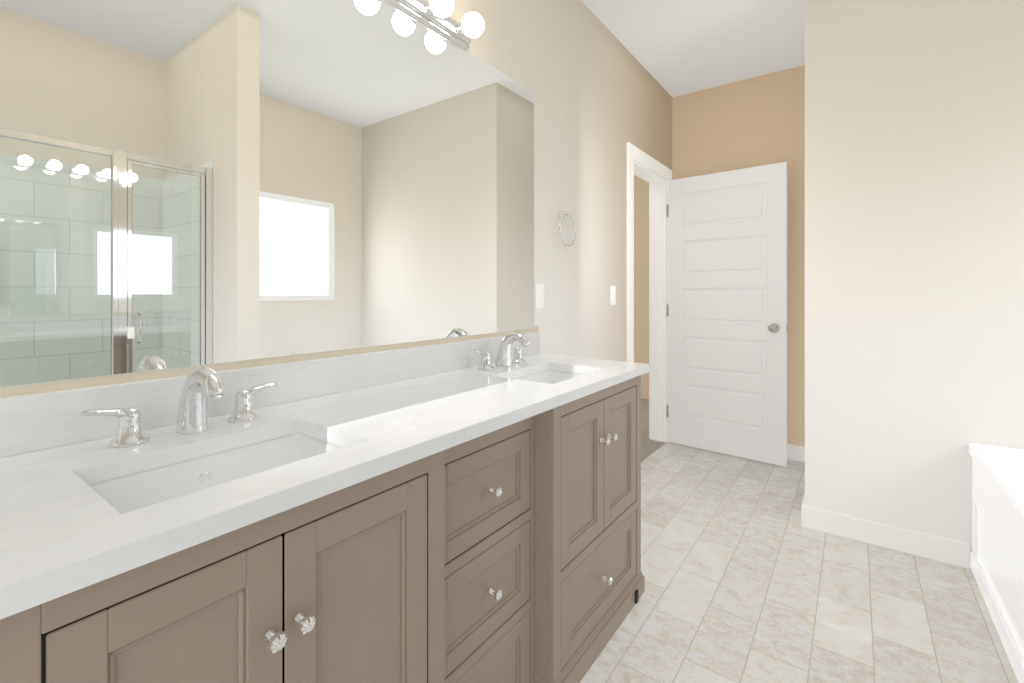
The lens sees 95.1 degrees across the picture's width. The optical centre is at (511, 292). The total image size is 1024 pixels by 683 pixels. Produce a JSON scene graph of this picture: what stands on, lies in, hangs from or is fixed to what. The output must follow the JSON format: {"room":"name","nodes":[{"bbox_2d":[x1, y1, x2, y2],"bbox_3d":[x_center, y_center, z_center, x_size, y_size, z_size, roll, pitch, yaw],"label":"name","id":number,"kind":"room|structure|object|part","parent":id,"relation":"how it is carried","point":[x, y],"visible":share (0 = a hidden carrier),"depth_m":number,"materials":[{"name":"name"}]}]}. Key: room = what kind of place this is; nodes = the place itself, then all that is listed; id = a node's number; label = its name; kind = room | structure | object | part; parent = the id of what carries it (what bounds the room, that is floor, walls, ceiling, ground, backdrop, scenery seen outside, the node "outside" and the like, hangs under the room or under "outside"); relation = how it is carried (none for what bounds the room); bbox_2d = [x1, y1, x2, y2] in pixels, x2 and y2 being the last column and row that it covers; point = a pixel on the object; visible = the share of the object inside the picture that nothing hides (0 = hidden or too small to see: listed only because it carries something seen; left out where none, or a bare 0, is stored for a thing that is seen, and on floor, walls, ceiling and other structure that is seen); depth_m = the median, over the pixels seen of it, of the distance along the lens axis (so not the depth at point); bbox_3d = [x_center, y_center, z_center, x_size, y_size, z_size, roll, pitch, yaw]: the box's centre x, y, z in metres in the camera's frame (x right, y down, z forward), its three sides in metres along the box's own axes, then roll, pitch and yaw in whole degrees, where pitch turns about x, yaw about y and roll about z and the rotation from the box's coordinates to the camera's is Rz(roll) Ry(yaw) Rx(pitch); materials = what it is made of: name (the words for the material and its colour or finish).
{"room":"bathroom","nodes":[
{"label":"bathroom","id":0,"kind":"room"},
{"bbox_2d":[389,0,671,361],"bbox_3d":[-0.106,-0.204,1.969,0.120,2.740,4.790,0,0,36],"label":"wall","id":1,"kind":"structure","parent":0,"point":[602,96],"depth_m":2.49,"materials":[{"name":"beige paint"}]},
{"bbox_2d":[0,0,533,387],"bbox_3d":[-0.430,-0.376,1.419,0.005,1.077,1.789,0,0,36],"label":"mirror glass","id":2,"kind":"object","parent":1,"relation":"attached to","point":[186,183],"visible":1,"depth_m":1.13,"materials":[{"name":"grey"}]},
{"bbox_2d":[0,326,538,397],"bbox_3d":[-0.426,0.194,1.430,0.001,0.083,1.860,0,0,36],"label":"strip","id":3,"kind":"object","parent":1,"relation":"attached to","point":[19,390],"visible":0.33,"depth_m":1.08,"materials":[{"name":"beige wood"}]},
{"bbox_2d":[0,332,539,454],"bbox_3d":[-0.422,0.230,1.417,0.019,0.100,1.844,0,0,36],"label":"backsplash","id":4,"kind":"structure","parent":1,"relation":"attached to","point":[30,422],"depth_m":1.14,"materials":[{"name":"white stone"}]},
{"bbox_2d":[386,0,483,49],"bbox_3d":[-0.343,-0.946,1.425,0.138,0.080,0.762,0,0,36],"label":"sconce","id":5,"kind":"object","parent":1,"relation":"attached to","point":[433,14],"visible":1,"depth_m":1.61,"materials":[{"name":"white glass"}]},
{"bbox_2d":[535,284,543,308],"bbox_3d":[0.131,0.016,2.180,0.007,0.116,0.072,0,0,36],"label":"switch plate","id":6,"kind":"object","parent":1,"relation":"attached to","point":[539,296],"visible":1,"depth_m":2.17,"materials":[{"name":"white plastic"}]},
{"bbox_2d":[559,210,575,246],"bbox_3d":[0.270,-0.322,2.337,0.046,0.186,0.165,0,0,36],"label":"towel ring","id":7,"kind":"object","parent":1,"relation":"attached to","point":[563,214],"visible":1,"depth_m":2.33,"materials":[{"name":"silver metal"}]},
{"bbox_2d":[610,286,615,304],"bbox_3d":[0.614,0.016,2.837,0.009,0.116,0.072,0,0,36],"label":"switch plate","id":8,"kind":"object","parent":1,"relation":"attached to","point":[612,295],"visible":1,"depth_m":2.83,"materials":[{"name":"white plastic"}]},
{"bbox_2d":[627,142,671,441],"bbox_3d":[0.948,0.098,3.404,0.156,2.135,0.880,0,0,36],"label":"door frame","id":9,"kind":"structure","parent":1,"relation":"attached to","point":[658,303],"depth_m":3.65,"materials":[{"name":"white paint"}]},
{"bbox_2d":[666,162,786,466],"bbox_3d":[1.516,0.142,3.377,0.814,2.023,0.049,0,0,41],"label":"door","id":10,"kind":"structure","parent":1,"relation":"in","point":[727,308],"depth_m":3.34,"materials":[{"name":"white paint"}]},
{"bbox_3d":[1.202,0.137,3.625,0.015,1.647,0.014,0,0,36],"label":"door hinge","id":11,"kind":"part","parent":10,"relation":"part of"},
{"bbox_2d":[768,323,787,332],"bbox_3d":[1.792,0.236,3.151,0.106,0.062,0.174,0,0,36],"label":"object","id":12,"kind":"structure","parent":10,"relation":"attached to","point":[773,327],"depth_m":3.10,"materials":[{"name":"grey metal"}]},
{"bbox_2d":[634,175,648,398],"bbox_3d":[1.354,-0.204,5.283,1.450,2.740,0.120,0,0,36],"label":"wall","id":13,"kind":"structure","parent":0,"point":[641,270],"depth_m":5.15,"materials":[{"name":"beige paint"}]},
{"bbox_2d":[641,398,665,461],"bbox_3d":[-0.624,1.189,3.020,2.200,0.054,5.870,0,0,36],"label":"floor","id":14,"kind":"structure","parent":0,"point":[649,446],"depth_m":3.73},
{"bbox_2d":[582,0,804,96],"bbox_3d":[0.480,-1.599,2.209,4.940,0.050,5.870,0,0,36],"label":"ceiling","id":15,"kind":"structure","parent":0,"point":[677,47],"depth_m":2.88,"materials":[{"name":"paint"}]},
{"bbox_2d":[672,65,804,446],"bbox_3d":[1.722,-0.204,3.525,0.985,2.740,0.120,0,0,36],"label":"wall","id":16,"kind":"structure","parent":0,"point":[751,122],"depth_m":3.36,"materials":[{"name":"beige paint"}]},
{"bbox_2d":[787,444,804,461],"bbox_3d":[1.670,1.113,3.476,0.960,0.105,0.020,0,0,36],"label":"baseboard","id":17,"kind":"structure","parent":16,"relation":"attached to","point":[797,453],"depth_m":3.25,"materials":[{"name":"white paint"}]},
{"bbox_2d":[580,442,1017,682],"bbox_3d":[1.047,1.191,1.123,2.740,0.050,4.790,0,0,36],"label":"floor","id":18,"kind":"structure","parent":0,"point":[749,578],"depth_m":1.77,"materials":[{"name":"tile"}]},
{"bbox_2d":[0,367,649,682],"bbox_3d":[-0.205,0.738,1.269,0.544,0.854,1.756,0,0,36],"label":"bathroom vanity","id":19,"kind":"object","parent":18,"relation":"on","point":[468,511],"depth_m":0.88,"materials":[{"name":"brown"}]},
{"bbox_2d":[0,355,649,606],"bbox_3d":[-0.215,0.295,1.265,0.533,0.030,1.844,0,0,36],"label":"countertop","id":20,"kind":"structure","parent":19,"relation":"on","point":[56,526],"depth_m":0.78,"materials":[{"name":"white stone"}]},
{"bbox_2d":[76,366,279,446],"bbox_3d":[-0.617,0.213,0.930,0.160,0.135,0.341,0,0,36],"label":"faucet","id":21,"kind":"object","parent":20,"relation":"on","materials":[{"name":"silver metal"}]},
{"bbox_2d":[88,427,347,506],"bbox_3d":[-0.485,0.377,0.818,0.294,0.157,0.419,0,0,36],"label":"sink","id":22,"kind":"object","parent":20,"relation":"in","point":[135,484],"depth_m":0.89,"materials":[{"name":"white ceramic"}]},
{"bbox_2d":[468,331,535,370],"bbox_3d":[0.005,0.213,1.776,0.160,0.135,0.341,0,0,36],"label":"faucet","id":23,"kind":"object","parent":20,"relation":"on","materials":[{"name":"silver metal"}]},
{"bbox_2d":[512,367,583,382],"bbox_3d":[0.136,0.377,1.665,0.294,0.157,0.419,0,0,36],"label":"sink","id":24,"kind":"object","parent":20,"relation":"in","point":[545,374],"depth_m":1.84,"materials":[{"name":"white ceramic"}]},
{"bbox_2d":[969,443,1023,682],"bbox_3d":[1.925,0.826,1.093,1.042,0.679,1.454,0,0,36],"label":"bathtub","id":25,"kind":"object","parent":18,"relation":"on","point":[997,560],"visible":1,"depth_m":1.62,"materials":[{"name":"white ceramic"}]},
{"bbox_2d":[805,0,1023,551],"bbox_3d":[2.515,-0.204,2.291,1.755,2.740,1.170,0,0,36],"label":"wall","id":26,"kind":"structure","parent":0,"point":[914,249],"depth_m":2.10,"materials":[{"name":"beige paint"}]},
{"bbox_2d":[801,500,969,568],"bbox_3d":[1.699,1.113,2.155,0.590,0.105,0.014,0,0,36],"label":"baseboard","id":27,"kind":"structure","parent":26,"relation":"attached to","point":[939,548],"depth_m":2.13,"materials":[{"name":"white paint"}]}
]}

